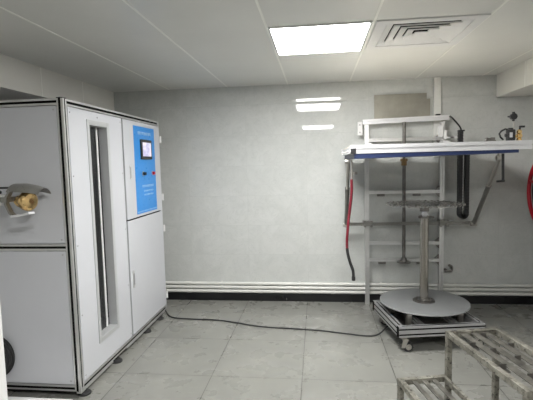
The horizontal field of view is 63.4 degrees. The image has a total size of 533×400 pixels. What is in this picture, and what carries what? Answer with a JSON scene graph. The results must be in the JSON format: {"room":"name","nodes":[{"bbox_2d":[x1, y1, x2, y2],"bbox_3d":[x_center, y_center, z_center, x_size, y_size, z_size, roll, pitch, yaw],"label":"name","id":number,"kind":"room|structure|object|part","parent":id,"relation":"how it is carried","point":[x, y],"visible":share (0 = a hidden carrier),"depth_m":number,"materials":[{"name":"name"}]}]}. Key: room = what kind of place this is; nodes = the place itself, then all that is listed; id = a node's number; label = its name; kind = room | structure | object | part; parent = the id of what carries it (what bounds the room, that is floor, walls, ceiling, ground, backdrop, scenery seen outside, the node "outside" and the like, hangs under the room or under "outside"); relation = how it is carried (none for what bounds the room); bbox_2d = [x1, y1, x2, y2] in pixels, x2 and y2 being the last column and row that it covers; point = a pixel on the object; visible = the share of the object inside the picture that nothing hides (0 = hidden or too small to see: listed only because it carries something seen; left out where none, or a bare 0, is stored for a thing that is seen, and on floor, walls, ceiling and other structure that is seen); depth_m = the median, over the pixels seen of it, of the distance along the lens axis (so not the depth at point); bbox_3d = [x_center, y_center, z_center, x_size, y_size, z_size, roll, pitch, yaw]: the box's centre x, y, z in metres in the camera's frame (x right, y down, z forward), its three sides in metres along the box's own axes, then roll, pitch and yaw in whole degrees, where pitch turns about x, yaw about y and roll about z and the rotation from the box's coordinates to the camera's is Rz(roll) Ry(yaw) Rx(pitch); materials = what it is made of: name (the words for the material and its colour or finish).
{"room":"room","nodes":[
{"label":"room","id":0,"kind":"room"},
{"bbox_2d":[0,0,532,91],"bbox_3d":[-0.201,-0.874,0.793,4.880,0.100,7.077,-1,5,7],"label":"ceiling","id":1,"kind":"structure","parent":0,"point":[230,39],"depth_m":2.69,"materials":[{"name":"white paint"}]},
{"bbox_2d":[40,68,42,96],"bbox_3d":[-1.695,-0.888,3.250,0.002,0.215,0.010,-1,5,7],"label":"trim","id":2,"kind":"structure","parent":1,"relation":"attached to","point":[40,68],"depth_m":3.25,"materials":[{"name":"white metal"}]},
{"bbox_2d":[0,7,169,89],"bbox_3d":[-1.375,-0.809,0.934,0.012,0.006,6.871,-1,5,7],"label":"trim","id":3,"kind":"structure","parent":1,"relation":"attached to","point":[0,7],"depth_m":2.57,"materials":[{"name":"white metal"}]},
{"bbox_2d":[122,0,227,86],"bbox_3d":[-0.784,-0.817,0.864,0.012,0.006,6.871,-1,5,7],"label":"trim","id":4,"kind":"structure","parent":1,"relation":"attached to","point":[126,2],"depth_m":2.52,"materials":[{"name":"white metal"}]},
{"bbox_2d":[255,0,287,83],"bbox_3d":[-0.191,-0.826,0.794,0.012,0.006,6.871,-1,5,7],"label":"trim","id":5,"kind":"structure","parent":1,"relation":"attached to","point":[256,1],"depth_m":2.57,"materials":[{"name":"white metal"}]},
{"bbox_2d":[268,21,372,55],"bbox_3d":[0.329,-0.994,2.687,0.574,0.010,0.623,-1,5,7],"label":"recessed light","id":6,"kind":"object","parent":1,"relation":"in","point":[343,36],"visible":1,"depth_m":2.63,"materials":[{"name":"white paint"}]},
{"bbox_2d":[349,0,383,81],"bbox_3d":[0.398,-0.834,0.724,0.012,0.006,6.871,-1,5,7],"label":"trim","id":7,"kind":"structure","parent":1,"relation":"attached to","point":[382,1],"depth_m":2.60,"materials":[{"name":"white metal"}]},
{"bbox_2d":[365,13,490,49],"bbox_3d":[0.927,-1.053,2.598,0.590,0.108,0.590,-1,5,7],"label":"ceiling vent","id":8,"kind":"object","parent":1,"relation":"in","point":[443,30],"visible":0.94,"depth_m":2.60,"materials":[{"name":"white metal"}]},
{"bbox_3d":[0.928,-1.003,2.602,0.080,0.004,0.080,-1,5,7],"label":"plate","id":9,"kind":"part","parent":8,"relation":"part of","materials":[{"name":"white paint"}]},
{"bbox_2d":[415,0,508,78],"bbox_3d":[1.002,-0.843,0.652,0.012,0.006,6.871,-1,5,7],"label":"trim","id":10,"kind":"structure","parent":1,"relation":"attached to","point":[506,1],"depth_m":2.90,"materials":[{"name":"white metal"}]},
{"bbox_2d":[482,49,532,75],"bbox_3d":[1.597,-0.851,0.582,0.012,0.006,6.871,-1,5,7],"label":"trim","id":11,"kind":"structure","parent":1,"relation":"attached to","point":[531,49],"depth_m":3.43,"materials":[{"name":"white metal"}]},
{"bbox_2d":[7,300,532,399],"bbox_3d":[-0.146,1.375,0.987,4.880,0.100,7.077,-1,5,7],"label":"floor","id":12,"kind":"structure","parent":0,"point":[179,359],"depth_m":3.09,"materials":[{"name":"tile"}]},
{"bbox_2d":[0,305,7,399],"bbox_3d":[-1.405,0.752,1.459,0.745,1.120,0.570,-1,5,7],"label":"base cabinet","id":13,"kind":"object","parent":12,"relation":"on","point":[3,383],"visible":1,"depth_m":1.67,"materials":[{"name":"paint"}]},
{"bbox_2d":[8,397,72,399],"bbox_3d":[-1.564,1.219,2.319,0.815,0.052,0.512,-1,5,7],"label":"box","id":14,"kind":"object","parent":12,"relation":"on","point":[9,398],"visible":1,"depth_m":2.54,"materials":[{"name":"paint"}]},
{"bbox_2d":[0,97,167,396],"bbox_3d":[-1.531,0.249,3.349,1.026,1.805,1.523,-1,5,7],"label":"tall cabinet","id":15,"kind":"object","parent":12,"relation":"on","point":[82,276],"visible":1,"depth_m":2.64,"materials":[{"name":"metal"}]},
{"bbox_2d":[3,338,14,374],"bbox_3d":[-1.675,0.959,2.617,0.279,0.279,0.088,-1,5,7],"label":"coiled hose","id":16,"kind":"object","parent":15,"relation":"hanging from","point":[9,354],"visible":0.66,"depth_m":2.60,"materials":[{"name":"rubber"}]},
{"bbox_2d":[0,183,50,217],"bbox_3d":[-1.574,-0.001,2.443,0.722,0.179,0.183,0,5,13],"label":"clamp arm","id":17,"kind":"object","parent":15,"relation":"attached to","point":[27,200],"visible":1,"depth_m":2.34,"materials":[{"name":"metal"}]},
{"bbox_2d":[6,183,50,194],"bbox_3d":[-1.309,-0.060,2.389,0.170,0.065,0.165,-1,5,7],"label":"hood","id":18,"kind":"object","parent":17,"relation":"attached to","point":[24,188],"depth_m":2.34,"materials":[{"name":"grey metal"}]},
{"bbox_3d":[-1.648,-0.136,2.566,0.908,0.803,0.014,-1,5,7],"label":"panel","id":19,"kind":"part","parent":15,"relation":"part of","materials":[{"name":"grey metal"}]},
{"bbox_3d":[-1.627,0.719,2.640,0.908,0.822,0.014,-1,5,7],"label":"panel","id":20,"kind":"part","parent":15,"relation":"part of","materials":[{"name":"grey metal"}]},
{"bbox_3d":[-1.106,0.255,2.926,0.018,1.667,0.695,-1,5,7],"label":"panel","id":21,"kind":"part","parent":15,"relation":"part of","materials":[{"name":"white metal"}]},
{"bbox_3d":[-1.158,0.207,2.926,0.005,1.392,0.222,-1,5,7],"label":"pane","id":22,"kind":"part","parent":15,"relation":"part of","materials":[{"name":"clear glass"}]},
{"bbox_3d":[-1.144,0.201,2.993,0.006,1.392,0.017,-1,5,7],"label":"guide rail","id":23,"kind":"part","parent":15,"relation":"part of","materials":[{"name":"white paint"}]},
{"bbox_3d":[-1.055,1.107,3.339,0.029,0.014,1.455,-1,5,7],"label":"rail","id":24,"kind":"part","parent":15,"relation":"part of","materials":[{"name":"metal"}]},
{"bbox_3d":[-1.036,0.619,3.376,0.006,0.130,0.032,-1,5,7],"label":"handle","id":25,"kind":"part","parent":15,"relation":"part of","materials":[{"name":"metal"}]},
{"bbox_3d":[-1.028,-0.259,3.619,0.011,0.764,0.744,-1,5,7],"label":"door","id":26,"kind":"part","parent":15,"relation":"part of","materials":[{"name":"metal"}]},
{"bbox_3d":[-1.019,-0.255,3.641,0.002,0.710,0.430,-1,5,7],"label":"control panel","id":27,"kind":"part","parent":15,"relation":"part of","materials":[{"name":"blue metal"}]},
{"bbox_3d":[-1.008,0.577,3.691,0.011,0.891,0.744,-1,5,7],"label":"door","id":28,"kind":"part","parent":15,"relation":"part of","materials":[{"name":"white metal"}]},
{"bbox_2d":[165,310,387,336],"bbox_3d":[0.003,1.027,3.753,2.122,0.113,0.166,0,5,18],"label":"power cord","id":29,"kind":"object","parent":12,"relation":"on","point":[165,310],"visible":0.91,"depth_m":3.65,"materials":[{"name":"rubber"}]},
{"bbox_2d":[373,200,485,351],"bbox_3d":[1.261,0.549,3.448,0.686,1.054,0.690,-2,5,-3],"label":"stand","id":30,"kind":"object","parent":12,"relation":"on","point":[422,311],"visible":0.91,"depth_m":3.37,"materials":[{"name":"metal"}]},
{"bbox_3d":[0.960,0.933,3.430,0.040,0.078,0.544,-2,5,-3],"label":"frame rail","id":31,"kind":"part","parent":30,"relation":"part of","materials":[{"name":"metal"}]},
{"bbox_3d":[1.248,0.030,3.405,0.592,0.011,0.592,-2,5,-3],"label":"plate","id":32,"kind":"part","parent":30,"relation":"part of","materials":[{"name":"grey metal"}]},
{"bbox_3d":[1.279,0.949,3.156,0.644,0.078,0.040,-2,5,-3],"label":"frame rail","id":33,"kind":"part","parent":30,"relation":"part of","materials":[{"name":"metal"}]},
{"bbox_3d":[1.563,0.915,3.463,0.040,0.078,0.544,-2,5,-3],"label":"frame rail","id":34,"kind":"part","parent":30,"relation":"part of","materials":[{"name":"metal"}]},
{"bbox_2d":[341,114,532,304],"bbox_3d":[1.257,0.163,3.517,1.217,1.812,1.228,-1,5,7],"label":"rig","id":35,"kind":"object","parent":12,"relation":"on","point":[443,148],"visible":0.94,"depth_m":3.96,"materials":[{"name":"metal"}]},
{"bbox_3d":[0.656,-0.386,3.452,0.035,0.046,0.980,-1,5,7],"label":"cross rail","id":36,"kind":"part","parent":35,"relation":"part of","materials":[{"name":"metal"}]},
{"bbox_2d":[349,159,356,178],"bbox_3d":[0.652,-0.231,3.239,0.060,0.152,0.026,-1,5,7],"label":"tap","id":37,"kind":"object","parent":35,"relation":"attached to","point":[351,172],"visible":1,"depth_m":3.23,"materials":[{"name":"metal"}]},
{"bbox_2d":[346,179,354,280],"bbox_3d":[0.638,0.231,3.284,0.071,0.778,0.036,0,5,15],"label":"hose","id":38,"kind":"object","parent":37,"relation":"hanging from","point":[351,180],"visible":1,"depth_m":3.28,"materials":[{"name":"rubber"}]},
{"bbox_3d":[0.893,-0.674,4.074,0.065,0.122,0.043,-1,5,7],"label":"angle plate","id":39,"kind":"part","parent":35,"relation":"part of","materials":[{"name":"white paint"}]},
{"bbox_3d":[1.782,-0.229,3.905,0.095,0.805,0.050,-1,5,7],"label":"cable chain","id":40,"kind":"part","parent":35,"relation":"part of","materials":[{"name":"black plastic"}]},
{"bbox_2d":[485,137,495,140],"bbox_3d":[1.475,-0.400,2.842,0.063,0.024,0.026,-1,5,7],"label":"metal fitting","id":41,"kind":"object","parent":35,"relation":"on","point":[491,138],"visible":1,"depth_m":2.83,"materials":[{"name":"metal"}]},
{"bbox_3d":[1.592,-0.217,2.928,0.052,0.195,0.022,-1,5,7],"label":"crank handle","id":42,"kind":"part","parent":35,"relation":"part of","materials":[{"name":"black plastic"}]},
{"bbox_2d":[499,112,517,140],"bbox_3d":[1.578,-0.481,2.821,0.112,0.185,0.036,-1,5,7],"label":"pressure regulator","id":43,"kind":"object","parent":35,"relation":"on","point":[510,132],"visible":1,"depth_m":2.81,"materials":[{"name":"black plastic"}]},
{"bbox_2d":[515,125,524,139],"bbox_3d":[1.655,-0.438,2.817,0.060,0.095,0.038,-1,5,7],"label":"valve","id":44,"kind":"object","parent":35,"relation":"on","point":[518,135],"visible":0.98,"depth_m":2.81,"materials":[{"name":"gold metal"}]},
{"bbox_2d":[397,327,532,399],"bbox_3d":[1.032,0.971,2.065,0.581,0.462,0.644,-2,5,-6],"label":"step stool","id":45,"kind":"object","parent":12,"relation":"on","point":[498,370],"visible":1,"depth_m":2.22,"materials":[{"name":"wood"}]},
{"bbox_3d":[0.731,1.091,2.352,0.028,0.180,0.028,-2,5,-6],"label":"leg","id":46,"kind":"part","parent":45,"relation":"part of","materials":[{"name":"wood"}]},
{"bbox_3d":[0.879,1.006,2.072,0.272,0.030,0.600,-2,5,-6],"label":"frame","id":47,"kind":"part","parent":45,"relation":"part of","materials":[{"name":"wood"}]},
{"bbox_3d":[0.999,0.960,2.369,0.028,0.427,0.028,-2,5,-6],"label":"leg","id":48,"kind":"part","parent":45,"relation":"part of","materials":[{"name":"wood"}]},
{"bbox_3d":[1.162,0.752,2.060,0.305,0.030,0.640,-2,5,-6],"label":"frame","id":49,"kind":"part","parent":45,"relation":"part of","materials":[{"name":"wood"}]},
{"bbox_3d":[1.274,0.950,2.397,0.028,0.427,0.028,-2,5,-6],"label":"leg","id":50,"kind":"part","parent":45,"relation":"part of","materials":[{"name":"wood"}]},
{"bbox_2d":[114,75,532,291],"bbox_3d":[0.230,-0.045,4.331,4.880,2.178,0.082,-1,5,7],"label":"wall","id":51,"kind":"structure","parent":0,"point":[253,178],"depth_m":4.25,"materials":[{"name":"paint"}]},
{"bbox_2d":[0,54,114,110],"bbox_3d":[-2.239,-0.687,1.047,0.567,0.218,6.873,-1,5,7],"label":"soffit","id":52,"kind":"object","parent":51,"relation":"attached to","point":[19,80],"depth_m":3.29,"materials":[{"name":"white paint"}]},
{"bbox_2d":[166,292,532,304],"bbox_3d":[0.249,0.985,4.368,4.680,0.078,0.018,-1,5,7],"label":"baseboard","id":53,"kind":"structure","parent":51,"relation":"attached to","point":[475,299],"depth_m":4.34,"materials":[{"name":"black plastic"}]},
{"bbox_2d":[166,289,532,295],"bbox_3d":[0.246,0.925,4.354,4.676,0.037,0.039,-1,5,7],"label":"conduit","id":54,"kind":"object","parent":51,"relation":"attached to","point":[168,290],"visible":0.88,"depth_m":4.31,"materials":[{"name":"white plastic"}]},
{"bbox_2d":[166,285,532,291],"bbox_3d":[0.245,0.884,4.351,4.676,0.037,0.039,-1,5,7],"label":"conduit","id":55,"kind":"object","parent":51,"relation":"attached to","point":[167,286],"visible":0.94,"depth_m":4.29,"materials":[{"name":"white plastic"}]},
{"bbox_2d":[166,281,532,287],"bbox_3d":[0.244,0.845,4.348,4.676,0.037,0.039,-1,5,7],"label":"conduit","id":56,"kind":"object","parent":51,"relation":"attached to","point":[167,282],"visible":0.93,"depth_m":4.28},
{"bbox_2d":[374,93,429,118],"bbox_3d":[1.280,-0.880,4.081,0.515,0.243,0.016,-1,5,7],"label":"sheet","id":57,"kind":"object","parent":51,"relation":"attached to","point":[412,104],"visible":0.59,"depth_m":4.07,"materials":[{"name":"grey metal"}]},
{"bbox_2d":[433,77,440,156],"bbox_3d":[1.604,-0.777,4.048,0.066,0.737,0.024,-1,5,7],"label":"duct","id":58,"kind":"object","parent":51,"relation":"attached to","point":[437,80],"visible":0.65,"depth_m":4.03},
{"bbox_2d":[443,264,452,271],"bbox_3d":[1.741,0.651,4.140,0.097,0.080,0.043,2,6,32],"label":"hook","id":59,"kind":"object","parent":51,"relation":"attached to","point":[449,265],"visible":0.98,"depth_m":4.12,"materials":[{"name":"metal"}]},
{"bbox_2d":[496,57,532,96],"bbox_3d":[1.925,-0.754,0.553,0.406,0.203,6.873,-1,5,7],"label":"soffit","id":60,"kind":"object","parent":51,"relation":"attached to","point":[510,82],"depth_m":3.63,"materials":[{"name":"white paint"}]},
{"bbox_3d":[2.194,0.221,0.560,0.100,2.158,6.977,-1,5,7],"label":"wall","id":61,"kind":"structure","parent":0,"visible":0},
{"bbox_2d":[527,165,532,219],"bbox_3d":[2.397,-0.062,3.550,0.191,0.663,0.663,-1,5,7],"label":"hose reel","id":62,"kind":"object","parent":61,"relation":"attached to","point":[530,181],"visible":1,"depth_m":3.84,"materials":[{"name":"rubber"}]}
]}

